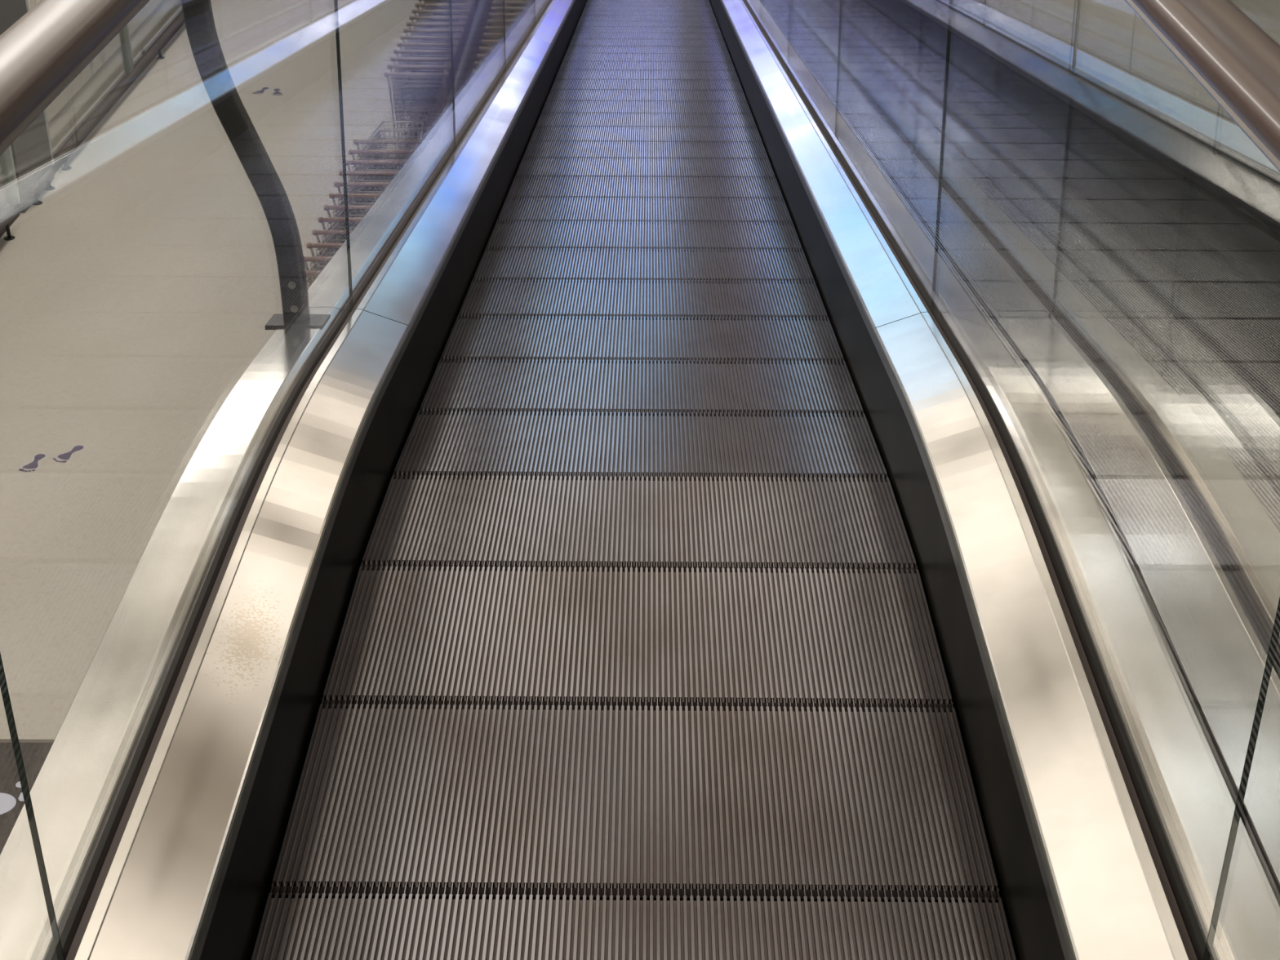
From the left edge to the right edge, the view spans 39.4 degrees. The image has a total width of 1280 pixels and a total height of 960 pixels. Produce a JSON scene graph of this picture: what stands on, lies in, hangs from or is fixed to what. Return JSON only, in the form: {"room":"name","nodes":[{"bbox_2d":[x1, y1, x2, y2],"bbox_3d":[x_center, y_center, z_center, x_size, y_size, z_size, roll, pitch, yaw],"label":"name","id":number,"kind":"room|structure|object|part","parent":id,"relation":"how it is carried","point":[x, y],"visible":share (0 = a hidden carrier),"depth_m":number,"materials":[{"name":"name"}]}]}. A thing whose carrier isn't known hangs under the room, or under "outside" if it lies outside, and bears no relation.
{"room":"moving walkway","nodes":[
{"label":"moving walkway","id":0,"kind":"room"},
{"bbox_2d":[0,0,54,213],"bbox_3d":[-6.156,-4.198,16.780,0.530,3.200,0.980,0,29,0],"label":"pier","id":1,"kind":"object","parent":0,"point":[31,152],"visible":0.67,"depth_m":17.15,"materials":[{"name":"grey"}]},
{"bbox_2d":[0,0,1279,739],"bbox_3d":[0.079,-3.053,18.352,17.000,0.300,49.000,0,29,0],"label":"floor","id":2,"kind":"structure","parent":0,"point":[141,287],"depth_m":15.81,"materials":[{"name":"beige tile"}]},
{"bbox_2d":[0,738,54,853],"bbox_3d":[-4.185,1.824,9.308,2.400,0.015,1.540,0,29,0],"label":"floor mat","id":3,"kind":"object","parent":2,"relation":"on","point":[34,753],"visible":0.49,"depth_m":9.70,"materials":[{"name":"brown"}]},
{"bbox_2d":[18,453,46,471],"bbox_3d":[-4.340,-0.125,12.796,0.128,0.002,0.281,4,29,6],"label":"sticker","id":4,"kind":"object","parent":2,"relation":"on","point":[34,464],"visible":1,"depth_m":12.77,"materials":[{"name":"grey plastic"}]},
{"bbox_2d":[28,168,54,204],"bbox_3d":[-5.856,-2.863,17.498,0.100,0.170,0.650,0,29,0],"label":"rail","id":5,"kind":"object","parent":2,"relation":"on","point":[45,178],"visible":1,"depth_m":17.41,"materials":[{"name":"silver metal"}]},
{"bbox_2d":[53,444,84,462],"bbox_3d":[-4.120,-0.192,12.916,0.128,0.002,0.281,13,32,22],"label":"sticker","id":6,"kind":"object","parent":2,"relation":"on","point":[65,456],"visible":1,"depth_m":12.90,"materials":[{"name":"grey plastic"}]},
{"bbox_2d":[253,87,269,93],"bbox_3d":[-4.352,-4.484,20.568,0.128,0.002,0.281,8,30,13],"label":"sticker","id":7,"kind":"object","parent":2,"relation":"on","point":[263,90],"visible":1,"depth_m":20.55,"materials":[{"name":"grey"}]},
{"bbox_2d":[271,88,283,95],"bbox_3d":[-4.165,-4.458,20.523,0.128,0.002,0.281,-6,30,-10],"label":"sticker","id":8,"kind":"object","parent":2,"relation":"on","point":[277,92],"visible":1,"depth_m":20.50,"materials":[{"name":"grey"}]},
{"bbox_2d":[306,253,334,288],"bbox_3d":[-2.236,-1.177,13.607,0.636,1.056,0.950,0,29,0],"label":"shopping trolley","id":9,"kind":"object","parent":2,"relation":"on","point":[320,263],"visible":0.03,"depth_m":13.53,"materials":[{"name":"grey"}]},
{"bbox_2d":[305,240,345,284],"bbox_3d":[-2.234,-1.310,13.845,0.636,1.056,0.950,0,29,0],"label":"shopping trolley","id":10,"kind":"object","parent":2,"relation":"on","point":[309,273],"visible":0.05,"depth_m":13.47,"materials":[{"name":"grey metal"}]},
{"bbox_3d":[-2.236,-1.528,13.207,0.636,0.052,0.050,0,29,0],"label":"handle","id":11,"kind":"part","parent":10,"relation":"part of","materials":[{"name":"brown plastic"}]},
{"bbox_2d":[303,227,355,284],"bbox_3d":[-2.232,-1.443,14.082,0.636,1.056,0.950,0,29,0],"label":"shopping trolley","id":12,"kind":"object","parent":2,"relation":"on","point":[322,259],"visible":0.06,"depth_m":13.50,"materials":[{"name":"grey metal"}]},
{"bbox_3d":[-2.234,-1.661,13.444,0.636,0.052,0.050,0,29,0],"label":"handle","id":13,"kind":"part","parent":12,"relation":"part of","materials":[{"name":"brown plastic"}]},
{"bbox_2d":[306,215,364,270],"bbox_3d":[-2.231,-1.576,14.319,0.636,1.056,0.950,0,29,0],"label":"shopping trolley","id":14,"kind":"object","parent":2,"relation":"on","point":[310,246],"visible":0.11,"depth_m":13.72,"materials":[{"name":"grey metal"}]},
{"bbox_3d":[-2.232,-1.794,13.681,0.636,0.052,0.050,0,29,0],"label":"handle","id":15,"kind":"part","parent":14,"relation":"part of","materials":[{"name":"brown plastic"}]},
{"bbox_2d":[312,204,373,256],"bbox_3d":[-2.229,-1.710,14.556,0.636,1.056,0.950,0,29,0],"label":"shopping trolley","id":16,"kind":"object","parent":2,"relation":"on","point":[316,233],"visible":0.14,"depth_m":13.95,"materials":[{"name":"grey metal"}]},
{"bbox_3d":[-2.230,-1.927,13.918,0.636,0.052,0.050,0,29,0],"label":"handle","id":17,"kind":"part","parent":16,"relation":"part of","materials":[{"name":"brown plastic"}]},
{"bbox_2d":[318,192,382,243],"bbox_3d":[-2.227,-1.843,14.794,0.636,1.056,0.950,0,29,0],"label":"shopping trolley","id":18,"kind":"object","parent":2,"relation":"on","point":[321,220],"visible":0.12,"depth_m":14.17,"materials":[{"name":"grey metal"}]},
{"bbox_3d":[-2.229,-2.060,14.155,0.636,0.052,0.050,0,29,0],"label":"handle","id":19,"kind":"part","parent":18,"relation":"part of","materials":[{"name":"brown"}]},
{"bbox_3d":[-2.229,-1.893,14.368,0.340,0.160,0.038,0,29,0],"label":"child seat","id":20,"kind":"part","parent":18,"relation":"part of","materials":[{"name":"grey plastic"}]},
{"bbox_2d":[324,181,391,235],"bbox_3d":[-2.226,-1.976,15.031,0.636,1.056,0.950,0,29,0],"label":"shopping trolley","id":21,"kind":"object","parent":2,"relation":"on","point":[326,207],"visible":0.1,"depth_m":14.42,"materials":[{"name":"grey metal"}]},
{"bbox_3d":[-2.227,-2.193,14.393,0.636,0.052,0.050,0,29,0],"label":"handle","id":22,"kind":"part","parent":21,"relation":"part of","materials":[{"name":"brown"}]},
{"bbox_3d":[-2.227,-2.026,14.606,0.340,0.160,0.038,0,29,0],"label":"child seat","id":23,"kind":"part","parent":21,"relation":"part of","materials":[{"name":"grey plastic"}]},
{"bbox_2d":[328,170,399,223],"bbox_3d":[-2.224,-2.109,15.268,0.636,1.056,0.950,0,29,0],"label":"shopping trolley","id":24,"kind":"object","parent":2,"relation":"on","point":[331,195],"visible":0.14,"depth_m":14.67,"materials":[{"name":"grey metal"}]},
{"bbox_3d":[-2.225,-2.326,14.630,0.636,0.052,0.050,0,29,0],"label":"handle","id":25,"kind":"part","parent":24,"relation":"part of","materials":[{"name":"brown"}]},
{"bbox_3d":[-2.225,-2.159,14.843,0.340,0.160,0.038,0,29,0],"label":"child seat","id":26,"kind":"part","parent":24,"relation":"part of","materials":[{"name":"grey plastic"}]},
{"bbox_2d":[333,160,407,211],"bbox_3d":[-2.222,-2.242,15.505,0.636,1.056,0.950,0,29,0],"label":"shopping trolley","id":27,"kind":"object","parent":2,"relation":"on","point":[336,184],"visible":0.16,"depth_m":14.92,"materials":[{"name":"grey metal"}]},
{"bbox_3d":[-2.224,-2.459,14.867,0.636,0.052,0.050,0,29,0],"label":"handle","id":28,"kind":"part","parent":27,"relation":"part of","materials":[{"name":"brown"}]},
{"bbox_3d":[-2.224,-2.292,15.080,0.340,0.160,0.038,0,29,0],"label":"child seat","id":29,"kind":"part","parent":27,"relation":"part of","materials":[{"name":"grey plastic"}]},
{"bbox_2d":[342,160,407,199],"bbox_3d":[-2.221,-2.426,15.448,0.530,0.510,0.870,0,29,0],"label":"basket","id":30,"kind":"object","parent":27,"relation":"on","point":[362,166],"depth_m":15.43,"materials":[{"name":"grey metal"}]},
{"bbox_2d":[339,154,412,199],"bbox_3d":[-2.220,-2.375,15.743,0.636,1.056,0.950,0,29,0],"label":"shopping trolley","id":31,"kind":"object","parent":2,"relation":"on","point":[353,172],"visible":0.14,"depth_m":15.10,"materials":[{"name":"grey metal"}]},
{"bbox_3d":[-2.222,-2.592,15.104,0.636,0.052,0.050,0,29,0],"label":"handle","id":32,"kind":"part","parent":31,"relation":"part of","materials":[{"name":"brown"}]},
{"bbox_3d":[-2.222,-2.425,15.317,0.340,0.160,0.038,0,29,0],"label":"child seat","id":33,"kind":"part","parent":31,"relation":"part of","materials":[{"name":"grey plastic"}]},
{"bbox_2d":[347,154,412,190],"bbox_3d":[-2.220,-2.559,15.685,0.530,0.510,0.870,0,29,0],"label":"basket","id":34,"kind":"object","parent":31,"relation":"on","point":[357,166],"depth_m":15.27,"materials":[{"name":"grey metal"}]},
{"bbox_2d":[345,139,417,188],"bbox_3d":[-2.219,-2.508,15.980,0.636,1.056,0.950,0,29,0],"label":"shopping trolley","id":35,"kind":"object","parent":2,"relation":"on","point":[358,162],"visible":0.12,"depth_m":15.45,"materials":[{"name":"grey metal"}]},
{"bbox_3d":[-2.220,-2.725,15.342,0.636,0.052,0.050,0,29,0],"label":"handle","id":36,"kind":"part","parent":35,"relation":"part of","materials":[{"name":"brown"}]},
{"bbox_3d":[-2.220,-2.558,15.555,0.340,0.160,0.038,0,29,0],"label":"child seat","id":37,"kind":"part","parent":35,"relation":"part of","materials":[{"name":"brown plastic"}]},
{"bbox_2d":[351,139,417,177],"bbox_3d":[-2.218,-2.692,15.922,0.530,0.510,0.870,0,29,0],"label":"basket","id":38,"kind":"object","parent":35,"relation":"on","point":[415,147],"depth_m":16.01,"materials":[{"name":"grey metal"}]},
{"bbox_2d":[348,130,420,177],"bbox_3d":[-2.217,-2.641,16.217,0.636,1.056,0.950,0,29,0],"label":"shopping trolley","id":39,"kind":"object","parent":2,"relation":"on","point":[351,152],"visible":0.18,"depth_m":15.74,"materials":[{"name":"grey metal"}]},
{"bbox_3d":[-2.219,-2.858,15.579,0.636,0.052,0.050,0,29,0],"label":"handle","id":40,"kind":"part","parent":39,"relation":"part of","materials":[{"name":"brown"}]},
{"bbox_3d":[-2.219,-2.691,15.792,0.340,0.160,0.038,0,29,0],"label":"child seat","id":41,"kind":"part","parent":39,"relation":"part of","materials":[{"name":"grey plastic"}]},
{"bbox_2d":[353,120,423,167],"bbox_3d":[-2.215,-2.774,16.454,0.636,1.056,0.950,0,29,0],"label":"shopping trolley","id":42,"kind":"object","parent":2,"relation":"on","point":[368,141],"visible":0.3,"depth_m":15.98,"materials":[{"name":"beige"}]},
{"bbox_3d":[-2.217,-2.991,15.816,0.636,0.052,0.050,0,29,0],"label":"handle","id":43,"kind":"part","parent":42,"relation":"part of","materials":[{"name":"beige"}]},
{"bbox_3d":[-2.217,-2.824,16.029,0.340,0.160,0.038,0,29,0],"label":"child seat","id":44,"kind":"part","parent":42,"relation":"part of","materials":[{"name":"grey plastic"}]},
{"bbox_2d":[383,61,435,156],"bbox_3d":[-2.203,-3.779,18.248,0.636,1.056,0.950,0,29,0],"label":"shopping trolley","id":45,"kind":"object","parent":2,"relation":"on","point":[410,95],"visible":0.44,"depth_m":17.85,"materials":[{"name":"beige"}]},
{"bbox_3d":[-2.204,-3.997,17.609,0.636,0.052,0.050,0,29,0],"label":"handle","id":46,"kind":"part","parent":45,"relation":"part of","materials":[{"name":"beige plastic"}]},
{"bbox_2d":[391,61,435,128],"bbox_3d":[-2.202,-3.964,18.190,0.530,0.510,0.870,0,29,0],"label":"basket","id":47,"kind":"object","parent":45,"relation":"on","point":[410,95],"depth_m":17.86,"materials":[{"name":"grey metal"}]},
{"bbox_3d":[-2.204,-3.830,17.822,0.340,0.160,0.038,0,29,0],"label":"child seat","id":48,"kind":"part","parent":45,"relation":"part of","materials":[{"name":"grey plastic"}]},
{"bbox_2d":[387,53,435,147],"bbox_3d":[-2.201,-3.909,18.479,0.636,1.056,0.950,0,29,0],"label":"shopping trolley","id":49,"kind":"object","parent":2,"relation":"on","point":[401,65],"visible":0.17,"depth_m":18.04,"materials":[{"name":"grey metal"}]},
{"bbox_3d":[-2.202,-4.127,17.840,0.636,0.052,0.050,0,29,0],"label":"handle","id":50,"kind":"part","parent":49,"relation":"part of","materials":[{"name":"beige plastic"}]},
{"bbox_2d":[394,53,435,119],"bbox_3d":[-2.200,-4.094,18.421,0.530,0.510,0.870,0,29,0],"label":"basket","id":51,"kind":"object","parent":49,"relation":"on","point":[406,82],"depth_m":18.09,"materials":[{"name":"grey metal"}]},
{"bbox_3d":[-2.202,-3.959,18.053,0.340,0.160,0.038,0,29,0],"label":"child seat","id":52,"kind":"part","parent":49,"relation":"part of","materials":[{"name":"grey plastic"}]},
{"bbox_2d":[391,46,434,140],"bbox_3d":[-2.199,-4.039,18.710,0.636,1.056,0.950,0,29,0],"label":"shopping trolley","id":53,"kind":"object","parent":2,"relation":"on","point":[404,58],"visible":0.16,"depth_m":18.21,"materials":[{"name":"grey metal"}]},
{"bbox_3d":[-2.201,-4.256,18.072,0.636,0.052,0.050,0,29,0],"label":"handle","id":54,"kind":"part","parent":53,"relation":"part of","materials":[{"name":"beige plastic"}]},
{"bbox_2d":[397,46,433,111],"bbox_3d":[-2.198,-4.223,18.652,0.530,0.510,0.870,0,29,0],"label":"basket","id":55,"kind":"object","parent":53,"relation":"on","point":[409,79],"depth_m":18.27,"materials":[{"name":"grey metal"}]},
{"bbox_3d":[-2.201,-4.089,18.285,0.340,0.160,0.038,0,29,0],"label":"child seat","id":56,"kind":"part","parent":53,"relation":"part of","materials":[{"name":"grey plastic"}]},
{"bbox_2d":[394,39,434,146],"bbox_3d":[-2.197,-4.168,18.941,0.636,1.056,0.950,0,29,0],"label":"shopping trolley","id":57,"kind":"object","parent":2,"relation":"on","point":[407,51],"visible":0.09,"depth_m":18.44,"materials":[{"name":"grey metal"}]},
{"bbox_3d":[-2.199,-4.386,18.303,0.636,0.052,0.050,0,29,0],"label":"handle","id":58,"kind":"part","parent":57,"relation":"part of","materials":[{"name":"beige"}]},
{"bbox_2d":[400,39,431,62],"bbox_3d":[-2.197,-4.353,18.883,0.530,0.510,0.870,0,29,0],"label":"basket","id":59,"kind":"object","parent":57,"relation":"on","point":[410,47],"depth_m":18.96,"materials":[{"name":"grey metal"}]},
{"bbox_3d":[-2.199,-4.219,18.516,0.340,0.160,0.038,0,29,0],"label":"child seat","id":60,"kind":"part","parent":57,"relation":"part of","materials":[{"name":"grey plastic"}]},
{"bbox_2d":[397,32,433,137],"bbox_3d":[-2.196,-4.298,19.172,0.636,1.056,0.950,0,29,0],"label":"shopping trolley","id":61,"kind":"object","parent":2,"relation":"on","point":[400,45],"visible":0.17,"depth_m":18.56,"materials":[{"name":"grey metal"}]},
{"bbox_3d":[-2.197,-4.516,18.534,0.636,0.052,0.050,0,29,0],"label":"handle","id":62,"kind":"part","parent":61,"relation":"part of","materials":[{"name":"beige"}]},
{"bbox_2d":[404,32,430,54],"bbox_3d":[-2.195,-4.483,19.114,0.530,0.510,0.870,0,29,0],"label":"basket","id":63,"kind":"object","parent":61,"relation":"on","point":[406,47],"depth_m":19.08,"materials":[{"name":"grey metal"}]},
{"bbox_3d":[-2.197,-4.348,18.747,0.340,0.160,0.038,0,29,0],"label":"child seat","id":64,"kind":"part","parent":61,"relation":"part of","materials":[{"name":"grey plastic"}]},
{"bbox_2d":[400,26,433,130],"bbox_3d":[-2.194,-4.428,19.403,0.636,1.056,0.950,0,29,0],"label":"shopping trolley","id":65,"kind":"object","parent":2,"relation":"on","point":[402,37],"visible":0.09,"depth_m":18.78,"materials":[{"name":"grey metal"}]},
{"bbox_3d":[-2.196,-4.645,18.765,0.636,0.052,0.050,0,29,0],"label":"handle","id":66,"kind":"part","parent":65,"relation":"part of","materials":[{"name":"beige plastic"}]},
{"bbox_2d":[406,26,432,48],"bbox_3d":[-2.193,-4.612,19.346,0.530,0.510,0.870,0,29,0],"label":"basket","id":67,"kind":"object","parent":65,"relation":"on","point":[415,33],"depth_m":19.31,"materials":[{"name":"grey metal"}]},
{"bbox_3d":[-2.196,-4.478,18.978,0.340,0.160,0.038,0,29,0],"label":"child seat","id":68,"kind":"part","parent":65,"relation":"part of","materials":[{"name":"grey plastic"}]},
{"bbox_2d":[403,19,433,117],"bbox_3d":[-2.192,-4.557,19.634,0.636,1.056,0.950,0,29,0],"label":"shopping trolley","id":69,"kind":"object","parent":2,"relation":"on","point":[417,30],"visible":0.07,"depth_m":19.02,"materials":[{"name":"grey metal"}]},
{"bbox_3d":[-2.194,-4.775,18.996,0.636,0.052,0.050,0,29,0],"label":"handle","id":70,"kind":"part","parent":69,"relation":"part of","materials":[{"name":"beige plastic"}]},
{"bbox_2d":[409,19,431,43],"bbox_3d":[-2.192,-4.742,19.577,0.530,0.510,0.870,0,29,0],"label":"basket","id":71,"kind":"object","parent":69,"relation":"on","point":[417,28],"depth_m":19.15,"materials":[{"name":"grey metal"}]},
{"bbox_3d":[-2.194,-4.607,19.209,0.340,0.160,0.038,0,29,0],"label":"child seat","id":72,"kind":"part","parent":69,"relation":"part of","materials":[{"name":"grey plastic"}]},
{"bbox_2d":[406,13,433,109],"bbox_3d":[-2.191,-4.687,19.866,0.636,1.056,0.950,0,29,0],"label":"shopping trolley","id":73,"kind":"object","parent":2,"relation":"on","point":[409,24],"visible":0.07,"depth_m":19.22,"materials":[{"name":"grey metal"}]},
{"bbox_3d":[-2.192,-4.904,19.227,0.636,0.052,0.050,0,29,0],"label":"handle","id":74,"kind":"part","parent":73,"relation":"part of","materials":[{"name":"beige"}]},
{"bbox_2d":[413,13,430,29],"bbox_3d":[-2.190,-4.872,19.808,0.530,0.510,0.870,0,29,0],"label":"basket","id":75,"kind":"object","parent":73,"relation":"on","point":[426,15],"depth_m":19.78,"materials":[{"name":"grey metal"}]},
{"bbox_3d":[-2.192,-4.737,19.440,0.340,0.160,0.038,0,29,0],"label":"child seat","id":76,"kind":"part","parent":73,"relation":"part of","materials":[{"name":"grey plastic"}]},
{"bbox_2d":[409,7,433,35],"bbox_3d":[-2.189,-4.816,20.097,0.636,1.056,0.950,0,29,0],"label":"shopping trolley","id":77,"kind":"object","parent":2,"relation":"on","point":[412,18],"visible":0.08,"depth_m":19.45,"materials":[{"name":"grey metal"}]},
{"bbox_3d":[-2.191,-5.034,19.458,0.636,0.052,0.050,0,29,0],"label":"handle","id":78,"kind":"part","parent":77,"relation":"part of","materials":[{"name":"beige plastic"}]},
{"bbox_2d":[415,7,432,27],"bbox_3d":[-2.188,-5.001,20.039,0.530,0.510,0.870,0,29,0],"label":"basket","id":79,"kind":"object","parent":77,"relation":"on","point":[424,14],"depth_m":19.93,"materials":[{"name":"grey metal"}]},
{"bbox_2d":[412,0,432,29],"bbox_3d":[-2.188,-4.946,20.328,0.636,1.056,0.950,0,29,0],"label":"shopping trolley","id":80,"kind":"object","parent":2,"relation":"on","point":[415,11],"visible":0.03,"depth_m":19.68,"materials":[{"name":"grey metal"}]},
{"bbox_3d":[-2.189,-5.164,19.689,0.636,0.052,0.050,0,29,0],"label":"handle","id":81,"kind":"part","parent":80,"relation":"part of","materials":[{"name":"beige plastic"}]},
{"bbox_2d":[417,0,432,20],"bbox_3d":[-2.187,-5.131,20.270,0.530,0.510,0.870,0,29,0],"label":"basket","id":82,"kind":"object","parent":80,"relation":"on","point":[432,1],"depth_m":20.11,"materials":[{"name":"metal"}]},
{"bbox_2d":[415,0,432,21],"bbox_3d":[-2.186,-5.076,20.559,0.636,1.056,0.950,0,29,0],"label":"shopping trolley","id":83,"kind":"object","parent":2,"relation":"on","point":[428,4],"visible":0.06,"depth_m":19.91,"materials":[{"name":"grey metal"}]},
{"bbox_3d":[-2.187,-5.293,19.921,0.636,0.052,0.050,0,29,0],"label":"handle","id":84,"kind":"part","parent":83,"relation":"part of","materials":[{"name":"beige"}]},
{"bbox_2d":[417,0,432,14],"bbox_3d":[-2.184,-5.205,20.790,0.636,1.056,0.950,0,29,0],"label":"shopping trolley","id":85,"kind":"object","parent":2,"relation":"on","point":[420,1],"visible":0.02,"depth_m":20.19,"materials":[{"name":"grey metal"}]},
{"bbox_2d":[0,0,1279,959],"bbox_3d":[0.008,-4.261,15.077,1.522,6.510,32.798,0,29,0],"label":"walkway","id":86,"kind":"object","parent":2,"relation":"on","point":[651,541],"depth_m":2.69,"materials":[{"name":"metal"}]},
{"bbox_3d":[-0.609,0.692,0.714,0.006,0.847,2.189,0,29,0],"label":"glass panel","id":87,"kind":"part","parent":86,"relation":"part of","materials":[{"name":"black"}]},
{"bbox_3d":[-0.521,-4.648,14.879,0.084,5.495,33.016,0,29,0],"label":"handrail","id":88,"kind":"part","parent":86,"relation":"part of","materials":[{"name":"brown"}]},
{"bbox_3d":[-0.596,-0.304,2.629,0.006,0.982,2.124,0,29,0],"label":"glass panel","id":89,"kind":"part","parent":86,"relation":"part of","materials":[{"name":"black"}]},
{"bbox_3d":[-0.717,-0.761,3.259,0.206,1.057,0.089,0,29,0],"label":"barrier bracket","id":90,"kind":"part","parent":86,"relation":"part of","materials":[{"name":"black metal"}]},
{"bbox_3d":[-0.672,-0.310,3.511,0.112,0.009,0.089,0,20,0],"label":"plate","id":91,"kind":"part","parent":86,"relation":"part of","materials":[{"name":"grey paint"}]},
{"bbox_3d":[-0.401,-4.123,15.173,0.006,4.853,32.125,0,29,0],"label":"skirt panel","id":92,"kind":"part","parent":86,"relation":"part of","materials":[{"name":"silver metal"}]},
{"bbox_3d":[-0.584,-1.068,4.495,0.006,1.182,2.162,0,29,0],"label":"glass panel","id":93,"kind":"part","parent":86,"relation":"part of","materials":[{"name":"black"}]},
{"bbox_3d":[-0.572,-1.753,6.427,0.006,1.182,2.162,0,29,0],"label":"glass panel","id":94,"kind":"part","parent":86,"relation":"part of","materials":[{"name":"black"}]},
{"bbox_3d":[-0.560,-2.439,8.359,0.006,1.182,2.162,0,29,0],"label":"glass panel","id":95,"kind":"part","parent":86,"relation":"part of","materials":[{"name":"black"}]},
{"bbox_3d":[-0.549,-3.124,10.291,0.006,1.182,2.162,0,29,0],"label":"glass panel","id":96,"kind":"part","parent":86,"relation":"part of","materials":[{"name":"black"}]},
{"bbox_3d":[0.641,-3.118,10.286,0.006,1.182,2.162,0,29,0],"label":"glass panel","id":97,"kind":"part","parent":86,"relation":"part of","materials":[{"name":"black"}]},
{"bbox_3d":[0.630,-2.432,8.354,0.006,1.182,2.162,0,29,0],"label":"glass panel","id":98,"kind":"part","parent":86,"relation":"part of","materials":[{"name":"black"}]},
{"bbox_3d":[0.618,-1.747,6.422,0.006,1.182,2.162,0,29,0],"label":"glass panel","id":99,"kind":"part","parent":86,"relation":"part of","materials":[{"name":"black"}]},
{"bbox_3d":[0.545,-4.118,15.169,0.006,4.853,32.125,0,29,0],"label":"skirt panel","id":100,"kind":"part","parent":86,"relation":"part of","materials":[{"name":"silver metal"}]},
{"bbox_3d":[0.606,-1.061,4.490,0.006,1.182,2.162,0,29,0],"label":"glass panel","id":101,"kind":"part","parent":86,"relation":"part of","materials":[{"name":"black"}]},
{"bbox_3d":[0.594,-0.298,2.624,0.006,0.982,2.124,0,29,0],"label":"glass panel","id":102,"kind":"part","parent":86,"relation":"part of","materials":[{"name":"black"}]},
{"bbox_3d":[0.668,-4.642,14.874,0.084,5.495,33.016,0,29,0],"label":"handrail","id":103,"kind":"part","parent":86,"relation":"part of","materials":[{"name":"brown"}]},
{"bbox_3d":[0.581,0.699,0.709,0.006,0.847,2.189,0,29,0],"label":"glass panel","id":104,"kind":"part","parent":86,"relation":"part of","materials":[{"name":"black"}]},
{"bbox_2d":[863,0,1279,905],"bbox_3d":[1.505,-4.227,15.101,1.449,6.436,33.016,0,29,0],"label":"walkway","id":105,"kind":"object","parent":2,"relation":"on","point":[1119,229],"visible":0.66,"depth_m":4.56,"materials":[{"name":"metal"}]},
{"bbox_3d":[0.853,-1.060,4.489,0.006,1.182,2.162,0,29,0],"label":"glass panel","id":106,"kind":"part","parent":105,"relation":"part of","materials":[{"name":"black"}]},
{"bbox_3d":[0.841,-0.296,2.623,0.006,0.982,2.124,0,29,0],"label":"glass panel","id":107,"kind":"part","parent":105,"relation":"part of","materials":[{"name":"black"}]},
{"bbox_3d":[2.067,-2.424,8.348,0.006,1.182,2.162,0,29,0],"label":"glass panel","id":108,"kind":"part","parent":105,"relation":"part of","materials":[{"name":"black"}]},
{"bbox_3d":[1.982,-4.110,15.163,0.006,4.853,32.125,0,29,0],"label":"skirt panel","id":109,"kind":"part","parent":105,"relation":"part of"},
{"bbox_3d":[2.055,-1.739,6.416,0.006,1.182,2.162,0,29,0],"label":"glass panel","id":110,"kind":"part","parent":105,"relation":"part of","materials":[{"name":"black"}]},
{"bbox_3d":[-6.004,-8.451,15.368,0.200,5.600,49.000,0,29,0],"label":"wall","id":111,"kind":"structure","parent":0,"visible":0},
{"bbox_2d":[0,145,21,240],"bbox_3d":[-6.132,-1.459,11.895,0.648,3.200,10.160,0,29,0],"label":"window","id":112,"kind":"structure","parent":111,"relation":"in","point":[6,157],"depth_m":16.82,"materials":[{"name":"brown"}]},
{"bbox_3d":[-5.863,-0.800,13.707,0.117,0.280,6.620,0,29,0],"label":"bumper rail","id":113,"kind":"part","parent":112,"relation":"part of","materials":[{"name":"grey metal"}]},
{"bbox_3d":[-6.011,-0.115,12.648,0.100,0.120,10.100,0,29,0],"label":"sill","id":114,"kind":"part","parent":112,"relation":"part of","materials":[{"name":"grey metal"}]},
{"bbox_2d":[25,0,184,174],"bbox_3d":[-6.068,-7.597,22.842,0.620,3.200,12.860,0,29,0],"label":"window","id":115,"kind":"structure","parent":111,"relation":"in","point":[122,38],"depth_m":20.44,"materials":[{"name":"brown"}]},
{"bbox_3d":[-5.813,-6.187,23.401,0.100,0.195,12.200,0,29,0],"label":"bumper rail","id":116,"kind":"part","parent":115,"relation":"part of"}
]}

